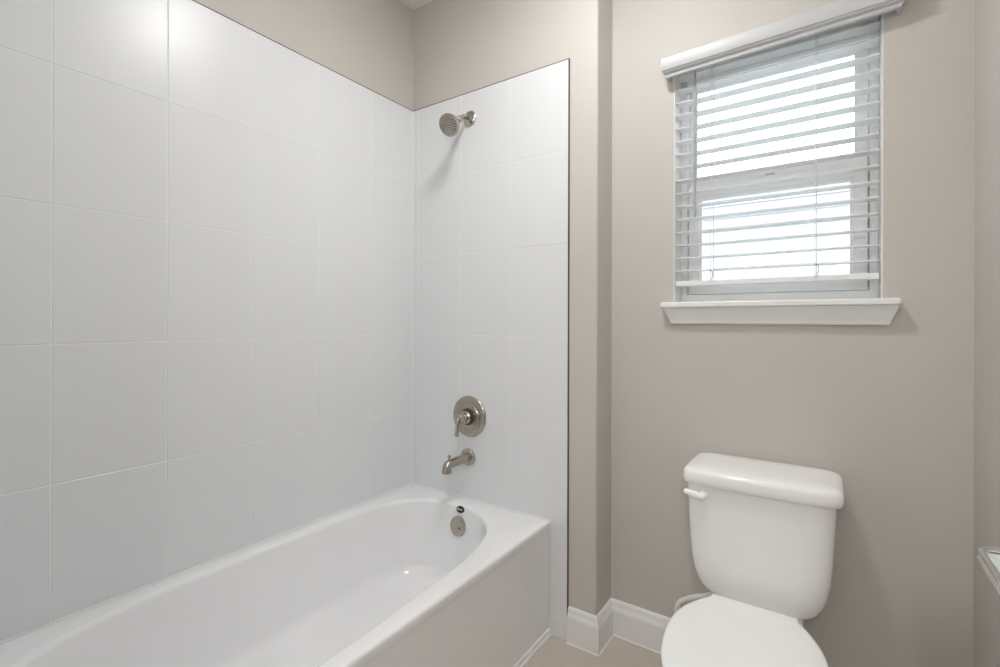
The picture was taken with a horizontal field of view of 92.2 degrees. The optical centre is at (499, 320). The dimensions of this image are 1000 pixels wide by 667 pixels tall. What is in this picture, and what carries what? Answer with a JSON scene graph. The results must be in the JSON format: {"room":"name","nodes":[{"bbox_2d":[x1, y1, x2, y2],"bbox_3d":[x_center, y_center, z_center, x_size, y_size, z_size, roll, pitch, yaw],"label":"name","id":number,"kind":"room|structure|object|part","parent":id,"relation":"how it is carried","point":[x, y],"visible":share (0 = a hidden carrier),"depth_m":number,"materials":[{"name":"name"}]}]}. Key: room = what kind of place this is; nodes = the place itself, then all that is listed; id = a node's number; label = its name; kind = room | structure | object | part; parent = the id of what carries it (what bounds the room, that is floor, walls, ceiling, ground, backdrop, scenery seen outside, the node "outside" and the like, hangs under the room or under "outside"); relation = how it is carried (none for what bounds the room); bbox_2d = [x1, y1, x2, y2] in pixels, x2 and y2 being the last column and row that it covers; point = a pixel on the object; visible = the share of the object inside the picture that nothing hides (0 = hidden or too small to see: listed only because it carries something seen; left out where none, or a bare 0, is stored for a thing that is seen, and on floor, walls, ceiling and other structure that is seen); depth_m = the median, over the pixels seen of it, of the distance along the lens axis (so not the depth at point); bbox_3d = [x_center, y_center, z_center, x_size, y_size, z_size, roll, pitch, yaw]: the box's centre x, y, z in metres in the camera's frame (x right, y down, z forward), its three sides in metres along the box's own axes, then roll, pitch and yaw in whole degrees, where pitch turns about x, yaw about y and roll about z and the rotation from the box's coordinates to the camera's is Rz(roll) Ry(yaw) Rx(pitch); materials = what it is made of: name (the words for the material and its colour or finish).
{"room":"bathroom","nodes":[
{"label":"bathroom","id":0,"kind":"room"},
{"bbox_2d":[0,0,413,640],"bbox_3d":[-1.355,-0.139,1.091,0.141,2.743,3.107,0,0,35],"label":"wall","id":1,"kind":"structure","parent":0,"point":[206,206],"depth_m":1.52,"materials":[{"name":"white tile"}]},
{"bbox_2d":[400,0,432,9],"bbox_3d":[-0.405,-1.548,0.588,2.391,0.080,3.552,0,0,35],"label":"ceiling","id":2,"kind":"structure","parent":0,"point":[413,4],"depth_m":2.29,"materials":[{"name":"white paint"}]},
{"bbox_2d":[412,0,611,640],"bbox_3d":[-0.047,-0.136,2.159,1.087,2.743,0.156,0,0,35],"label":"wall","id":3,"kind":"structure","parent":0,"point":[512,249],"depth_m":1.98,"materials":[{"name":"white tile"}]},
{"bbox_2d":[439,111,475,136],"bbox_3d":[-0.182,-0.853,2.057,0.095,0.150,0.173,0,0,35],"label":"shower head","id":4,"kind":"object","parent":3,"relation":"attached to","point":[449,124],"visible":1,"depth_m":2.02},
{"bbox_3d":[-0.160,-0.881,2.090,0.019,0.046,0.074,0,0,35],"label":"arm","id":5,"kind":"part","parent":4,"relation":"part of","materials":[{"name":"silver metal"}]},
{"bbox_2d":[442,448,474,474],"bbox_3d":[-0.187,0.602,2.059,0.075,0.075,0.170,0,0,35],"label":"tub spout","id":6,"kind":"object","parent":3,"relation":"attached to","point":[467,457],"visible":1,"depth_m":2.05,"materials":[{"name":"silver metal"}]},
{"bbox_3d":[-0.188,0.607,2.054,0.039,0.050,0.157,0,0,35],"label":"spout","id":7,"kind":"part","parent":6,"relation":"part of","materials":[{"name":"silver metal"}]},
{"bbox_2d":[453,396,485,436],"bbox_3d":[-0.163,0.422,2.086,0.181,0.181,0.099,0,0,35],"label":"tub valve","id":8,"kind":"object","parent":3,"relation":"attached to","point":[469,415],"visible":1,"depth_m":2.10,"materials":[{"name":"silver metal"}]},
{"bbox_3d":[-0.182,0.453,2.058,0.017,0.084,0.032,0,0,35],"label":"lever","id":9,"kind":"part","parent":8,"relation":"part of","materials":[{"name":"silver metal"}]},
{"bbox_3d":[-0.163,0.422,2.084,0.057,0.057,0.058,0,0,35],"label":"handle","id":10,"kind":"part","parent":8,"relation":"part of","materials":[{"name":"silver metal"}]},
{"bbox_2d":[567,606,597,654],"bbox_3d":[0.314,1.169,1.815,0.128,0.136,0.016,0,0,35],"label":"baseboard","id":11,"kind":"structure","parent":3,"relation":"attached to","point":[582,626],"depth_m":1.81,"materials":[{"name":"white paint"}]},
{"bbox_2d":[596,598,612,654],"bbox_3d":[0.403,1.169,1.843,0.016,0.136,0.161,0,0,35],"label":"baseboard","id":12,"kind":"structure","parent":3,"relation":"attached to","point":[605,616],"depth_m":1.83,"materials":[{"name":"white paint"}]},
{"bbox_2d":[566,634,660,656],"bbox_3d":[0.766,1.237,1.582,1.143,0.006,0.151,0,0,35],"label":"trim","id":13,"kind":"structure","parent":3,"relation":"attached to","point":[613,634],"depth_m":1.82,"materials":[{"name":"white wood"}]},
{"bbox_2d":[523,635,660,666],"bbox_3d":[-0.412,1.275,0.588,2.391,0.080,3.552,0,0,35],"label":"floor","id":14,"kind":"structure","parent":0,"point":[555,652],"depth_m":1.77,"materials":[{"name":"beige tile"}]},
{"bbox_2d":[0,483,550,666],"bbox_3d":[-0.551,1.009,1.469,0.763,0.454,1.555,0,0,35],"label":"bathtub","id":15,"kind":"object","parent":14,"relation":"on","point":[410,575],"visible":1,"depth_m":1.62,"materials":[{"name":"white ceramic"}]},
{"bbox_3d":[-0.179,0.873,2.041,0.083,0.083,0.021,0,0,35],"label":"overflow plate","id":16,"kind":"part","parent":15,"relation":"part of","materials":[{"name":"silver metal"}]},
{"bbox_2d":[661,452,844,666],"bbox_3d":[0.666,0.847,1.286,0.424,0.781,0.758,0,0,35],"label":"toilet","id":17,"kind":"object","parent":14,"relation":"on","point":[763,532],"visible":1,"depth_m":1.36,"materials":[{"name":"white ceramic"}]},
{"bbox_3d":[0.601,0.538,1.491,0.060,0.029,0.025,0,0,35],"label":"lever arm","id":18,"kind":"part","parent":17,"relation":"part of","materials":[{"name":"white ceramic"}]},
{"bbox_2d":[674,592,714,611],"bbox_3d":[0.664,0.979,1.654,0.094,0.238,0.236,0,0,-10],"label":"supply hose","id":19,"kind":"object","parent":17,"relation":"attached to","point":[682,600],"visible":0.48,"depth_m":1.64,"materials":[{"name":"white plastic"}]},
{"bbox_3d":[0.624,0.539,1.482,0.027,0.027,0.022,0,0,35],"label":"flush lever","id":20,"kind":"part","parent":17,"relation":"part of","materials":[{"name":"white ceramic"}]},
{"bbox_3d":[0.585,0.813,1.170,0.358,0.022,0.475,0,0,35],"label":"lid","id":21,"kind":"part","parent":17,"relation":"part of","materials":[{"name":"white plastic"}]},
{"bbox_3d":[0.808,0.683,1.498,0.397,0.352,0.227,0,0,35],"label":"tank","id":22,"kind":"part","parent":17,"relation":"part of","materials":[{"name":"white ceramic"}]},
{"bbox_3d":[0.810,0.483,1.495,0.423,0.052,0.251,0,0,35],"label":"tank lid","id":23,"kind":"part","parent":17,"relation":"part of","materials":[{"name":"white ceramic"}]},
{"bbox_2d":[611,0,974,666],"bbox_3d":[0.523,-0.134,1.942,2.271,2.743,0.206,0,0,35],"label":"wall","id":24,"kind":"structure","parent":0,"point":[886,409],"depth_m":1.48,"materials":[{"name":"grey paint"}]},
{"bbox_2d":[611,598,670,652],"bbox_3d":[0.866,1.170,1.612,1.044,0.136,0.016,0,0,35],"label":"baseboard","id":25,"kind":"structure","parent":24,"relation":"attached to","point":[638,625],"depth_m":1.84,"materials":[{"name":"white paint"}]},
{"bbox_2d":[660,14,901,307],"bbox_3d":[0.930,-0.511,1.657,0.684,0.930,0.215,0,0,35],"label":"window","id":26,"kind":"structure","parent":24,"relation":"attached to","point":[867,288],"depth_m":1.63,"materials":[{"name":"white plastic"}]},
{"bbox_3d":[0.956,-0.305,1.700,0.546,0.409,0.029,0,0,35],"label":"sash","id":27,"kind":"part","parent":26,"relation":"part of","materials":[{"name":"white plastic"}]},
{"bbox_3d":[0.975,-0.703,1.724,0.550,0.400,0.023,0,0,35],"label":"sash","id":28,"kind":"part","parent":26,"relation":"part of","materials":[{"name":"white plastic"}]},
{"bbox_2d":[661,0,904,286],"bbox_3d":[0.906,-0.546,1.601,0.695,0.847,0.131,0,0,35],"label":"window blind","id":29,"kind":"object","parent":24,"relation":"attached to","point":[842,19],"visible":1,"depth_m":1.60,"materials":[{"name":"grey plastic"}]},
{"bbox_3d":[0.769,-0.527,1.742,0.002,0.799,0.056,0,0,35],"label":"ladder cord","id":30,"kind":"part","parent":29,"relation":"part of","materials":[{"name":"white fabric"}]},
{"bbox_3d":[0.761,-0.537,1.712,0.001,0.780,0.002,0,0,35],"label":"lift cord","id":31,"kind":"part","parent":29,"relation":"part of","materials":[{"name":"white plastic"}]},
{"bbox_3d":[0.913,-0.137,1.641,0.597,0.019,0.051,0,0,35],"label":"rail","id":32,"kind":"part","parent":29,"relation":"part of","materials":[{"name":"white plastic"}]},
{"bbox_3d":[1.009,-0.536,1.542,0.001,0.780,0.002,0,0,35],"label":"lift cord","id":33,"kind":"part","parent":29,"relation":"part of","materials":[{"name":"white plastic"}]},
{"bbox_3d":[1.028,-0.527,1.563,0.002,0.799,0.056,0,0,35],"label":"ladder cord","id":34,"kind":"part","parent":29,"relation":"part of","materials":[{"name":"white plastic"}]},
{"bbox_2d":[973,0,999,666],"bbox_3d":[0.441,-0.134,-0.057,0.140,2.743,3.252,0,0,35],"label":"wall","id":35,"kind":"structure","parent":0,"point":[986,601],"depth_m":1.22,"materials":[{"name":"grey paint"}]},
{"bbox_2d":[976,546,999,596],"bbox_3d":[0.705,0.383,0.566,0.128,0.040,0.519,0,0,35],"label":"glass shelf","id":36,"kind":"object","parent":35,"relation":"attached to","point":[989,562],"visible":1,"depth_m":0.75,"materials":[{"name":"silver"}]},
{"bbox_3d":[0.708,0.382,0.564,0.118,0.007,0.471,0,0,35],"label":"glass pane","id":37,"kind":"part","parent":36,"relation":"part of","materials":[{"name":"white"}]},
{"label":"outside","id":38,"kind":"structure","parent":0,"visible":0},
{"bbox_2d":[703,183,849,279],"bbox_3d":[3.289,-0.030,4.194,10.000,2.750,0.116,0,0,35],"label":"window pane","id":39,"kind":"structure","parent":38,"point":[843,255],"depth_m":4.57,"materials":[{"name":"white"}]}
]}

